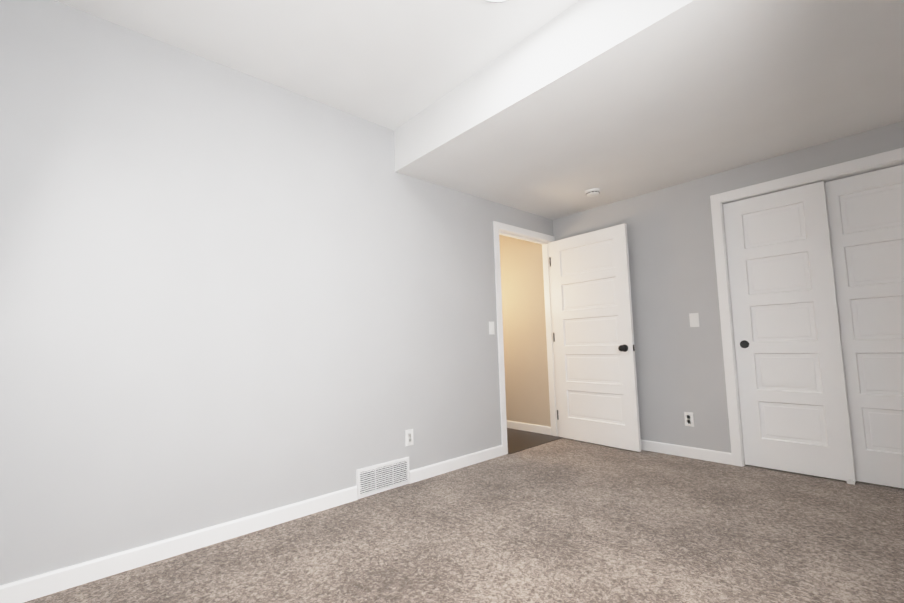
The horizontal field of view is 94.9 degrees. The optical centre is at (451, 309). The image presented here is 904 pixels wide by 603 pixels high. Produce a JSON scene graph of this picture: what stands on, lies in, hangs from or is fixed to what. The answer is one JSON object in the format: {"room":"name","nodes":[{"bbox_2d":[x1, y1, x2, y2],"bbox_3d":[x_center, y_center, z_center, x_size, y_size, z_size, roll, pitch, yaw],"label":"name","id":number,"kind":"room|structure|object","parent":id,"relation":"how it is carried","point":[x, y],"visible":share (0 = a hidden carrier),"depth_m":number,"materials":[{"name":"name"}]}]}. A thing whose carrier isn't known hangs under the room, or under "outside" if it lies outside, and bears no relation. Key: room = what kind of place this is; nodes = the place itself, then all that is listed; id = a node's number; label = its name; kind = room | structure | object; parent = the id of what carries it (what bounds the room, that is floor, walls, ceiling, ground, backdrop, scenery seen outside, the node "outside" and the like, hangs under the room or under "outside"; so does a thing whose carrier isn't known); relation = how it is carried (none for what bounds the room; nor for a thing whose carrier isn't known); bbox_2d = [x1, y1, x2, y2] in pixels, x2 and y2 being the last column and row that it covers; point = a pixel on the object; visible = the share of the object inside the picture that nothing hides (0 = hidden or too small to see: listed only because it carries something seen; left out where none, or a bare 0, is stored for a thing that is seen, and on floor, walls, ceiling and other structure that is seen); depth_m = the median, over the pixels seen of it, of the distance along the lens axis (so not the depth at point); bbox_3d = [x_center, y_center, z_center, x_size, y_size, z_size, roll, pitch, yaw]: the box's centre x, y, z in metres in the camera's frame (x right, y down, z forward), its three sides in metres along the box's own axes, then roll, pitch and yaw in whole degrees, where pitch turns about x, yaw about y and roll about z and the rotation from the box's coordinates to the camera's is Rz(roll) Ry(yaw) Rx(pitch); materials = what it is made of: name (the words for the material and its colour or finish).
{"room":"empty bedroom","nodes":[
{"label":"empty bedroom","id":0,"kind":"room"},
{"bbox_2d":[0,0,552,584],"bbox_3d":[-0.470,-0.049,3.079,4.424,2.633,0.115,3,-6,-42],"label":"wall","id":1,"kind":"structure","parent":0,"point":[228,294],"depth_m":2.22,"materials":[{"name":"grey paint"}]},
{"bbox_2d":[0,445,502,602],"bbox_3d":[-0.750,1.197,2.603,3.223,0.088,0.013,3,-6,-42],"label":"baseboard","id":2,"kind":"structure","parent":1,"relation":"attached to","point":[39,586],"depth_m":2.08,"materials":[{"name":"white wood"}]},
{"bbox_2d":[356,457,409,498],"bbox_3d":[-0.466,1.159,2.864,0.425,0.190,0.014,3,-6,-42],"label":"air vent","id":3,"kind":"object","parent":1,"relation":"in","point":[378,478],"visible":1,"depth_m":2.85,"materials":[{"name":"white metal"}]},
{"bbox_2d":[405,429,413,445],"bbox_3d":[-0.310,0.939,3.033,0.070,0.115,0.007,3,-6,-42],"label":"outlet","id":4,"kind":"object","parent":1,"relation":"attached to","point":[409,437],"visible":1,"depth_m":3.03,"materials":[{"name":"white plastic"}]},
{"bbox_2d":[489,322,494,333],"bbox_3d":[0.360,0.168,3.721,0.070,0.115,0.012,3,-6,-42],"label":"light switch","id":5,"kind":"object","parent":1,"relation":"attached to","point":[491,328],"visible":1,"depth_m":3.71,"materials":[{"name":"white plastic"}]},
{"bbox_2d":[493,221,558,454],"bbox_3d":[0.733,0.259,4.135,0.969,2.121,0.147,3,-6,-42],"label":"door frame","id":6,"kind":"structure","parent":1,"relation":"attached to","point":[552,380],"depth_m":4.26,"materials":[{"name":"white wood"}]},
{"bbox_2d":[549,223,640,451],"bbox_3d":[1.346,0.266,4.030,0.175,2.030,0.854,2,-6,-39],"label":"entry door","id":7,"kind":"structure","parent":6,"relation":"attached to","point":[596,376],"depth_m":3.97,"materials":[{"name":"white paint"}]},
{"bbox_2d":[55,0,578,130],"bbox_3d":[0.483,-1.540,2.094,4.424,0.120,3.086,3,-6,-42],"label":"ceiling","id":8,"kind":"structure","parent":0,"point":[393,65],"depth_m":2.21,"materials":[{"name":"white paint"}]},
{"bbox_2d":[483,0,509,2],"bbox_3d":[0.214,-1.482,1.825,0.312,0.025,0.312,3,-6,-42],"label":"recessed light","id":9,"kind":"object","parent":8,"relation":"in","point":[495,1],"visible":0.94,"depth_m":1.96,"materials":[{"name":"white"}]},
{"bbox_2d":[24,438,903,602],"bbox_3d":[0.879,1.196,2.155,5.144,0.080,2.956,3,-6,-42],"label":"floor carpet","id":10,"kind":"object","parent":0,"point":[564,520],"visible":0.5,"depth_m":2.04,"materials":[{"name":"beige carpet"}]},
{"bbox_2d":[847,479,854,484],"bbox_3d":[2.629,1.137,2.734,0.018,0.030,0.040,3,-6,-42],"label":"floor guide","id":11,"kind":"object","parent":10,"relation":"on","point":[850,481],"visible":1,"depth_m":2.73,"materials":[{"name":"white plastic"}]},
{"bbox_2d":[499,235,550,426],"bbox_3d":[-0.042,0.147,4.505,1.780,2.450,1.450,3,-6,-42],"label":"wall","id":12,"kind":"structure","parent":0,"point":[525,344],"depth_m":4.70,"materials":[{"name":"paint"}]},
{"bbox_2d":[507,420,550,434],"bbox_3d":[0.602,1.345,4.879,0.013,0.088,1.335,3,-6,-42],"label":"baseboard","id":13,"kind":"structure","parent":12,"relation":"attached to","point":[541,429],"depth_m":4.59,"materials":[{"name":"white wood"}]},
{"bbox_2d":[507,428,562,453],"bbox_3d":[0.103,1.396,4.320,1.600,0.084,1.485,3,-6,-42],"label":"floor","id":14,"kind":"structure","parent":0,"point":[519,440],"depth_m":4.22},
{"bbox_2d":[394,0,903,219],"bbox_3d":[1.282,-1.284,2.791,2.058,0.323,2.856,3,-6,-42],"label":"ceiling","id":15,"kind":"structure","parent":0,"point":[559,115],"depth_m":2.34,"materials":[{"name":"white paint"}]},
{"bbox_2d":[585,188,599,196],"bbox_3d":[1.249,-1.027,3.681,0.132,0.042,0.132,3,-6,-42],"label":"smoke detector","id":16,"kind":"object","parent":15,"relation":"attached to","point":[594,192],"visible":1,"depth_m":3.64,"materials":[{"name":"white plastic"}]},
{"bbox_2d":[553,121,903,452],"bbox_3d":[2.162,-0.103,3.380,0.115,2.633,2.971,3,-6,-42],"label":"wall","id":17,"kind":"structure","parent":0,"point":[679,360],"depth_m":3.52,"materials":[{"name":"grey paint"}]},
{"bbox_2d":[641,439,731,464],"bbox_3d":[2.114,1.167,3.276,0.013,0.088,2.856,3,-6,-42],"label":"baseboard","id":18,"kind":"structure","parent":17,"relation":"attached to","point":[696,453],"depth_m":3.44,"materials":[{"name":"white wood"}]},
{"bbox_2d":[684,412,693,426],"bbox_3d":[1.971,0.915,3.450,0.007,0.115,0.070,3,-6,-42],"label":"outlet","id":19,"kind":"object","parent":17,"relation":"attached to","point":[689,418],"visible":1,"depth_m":3.45,"materials":[{"name":"white plastic"}]},
{"bbox_2d":[689,313,698,326],"bbox_3d":[2.010,0.090,3.444,0.012,0.115,0.070,3,-6,-42],"label":"light switch","id":20,"kind":"object","parent":17,"relation":"attached to","point":[694,319],"visible":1,"depth_m":3.44,"materials":[{"name":"white plastic"}]},
{"bbox_2d":[723,181,855,481],"bbox_3d":[2.429,0.147,3.045,0.038,2.040,0.610,3,-6,-42],"label":"closet door","id":21,"kind":"structure","parent":17,"relation":"in","point":[794,410],"depth_m":3.01,"materials":[{"name":"white paint"}]},
{"bbox_2d":[710,147,903,466],"bbox_3d":[2.628,0.108,2.853,0.119,2.100,1.209,3,-6,-42],"label":"door frame","id":22,"kind":"structure","parent":17,"relation":"attached to","point":[866,170],"depth_m":3.17,"materials":[{"name":"white wood"}]},
{"bbox_2d":[824,164,903,488],"bbox_3d":[2.833,0.104,2.664,0.038,2.040,0.610,3,-6,-42],"label":"closet door","id":23,"kind":"structure","parent":17,"relation":"in","point":[865,211],"depth_m":2.73,"materials":[{"name":"white paint"}]}
]}

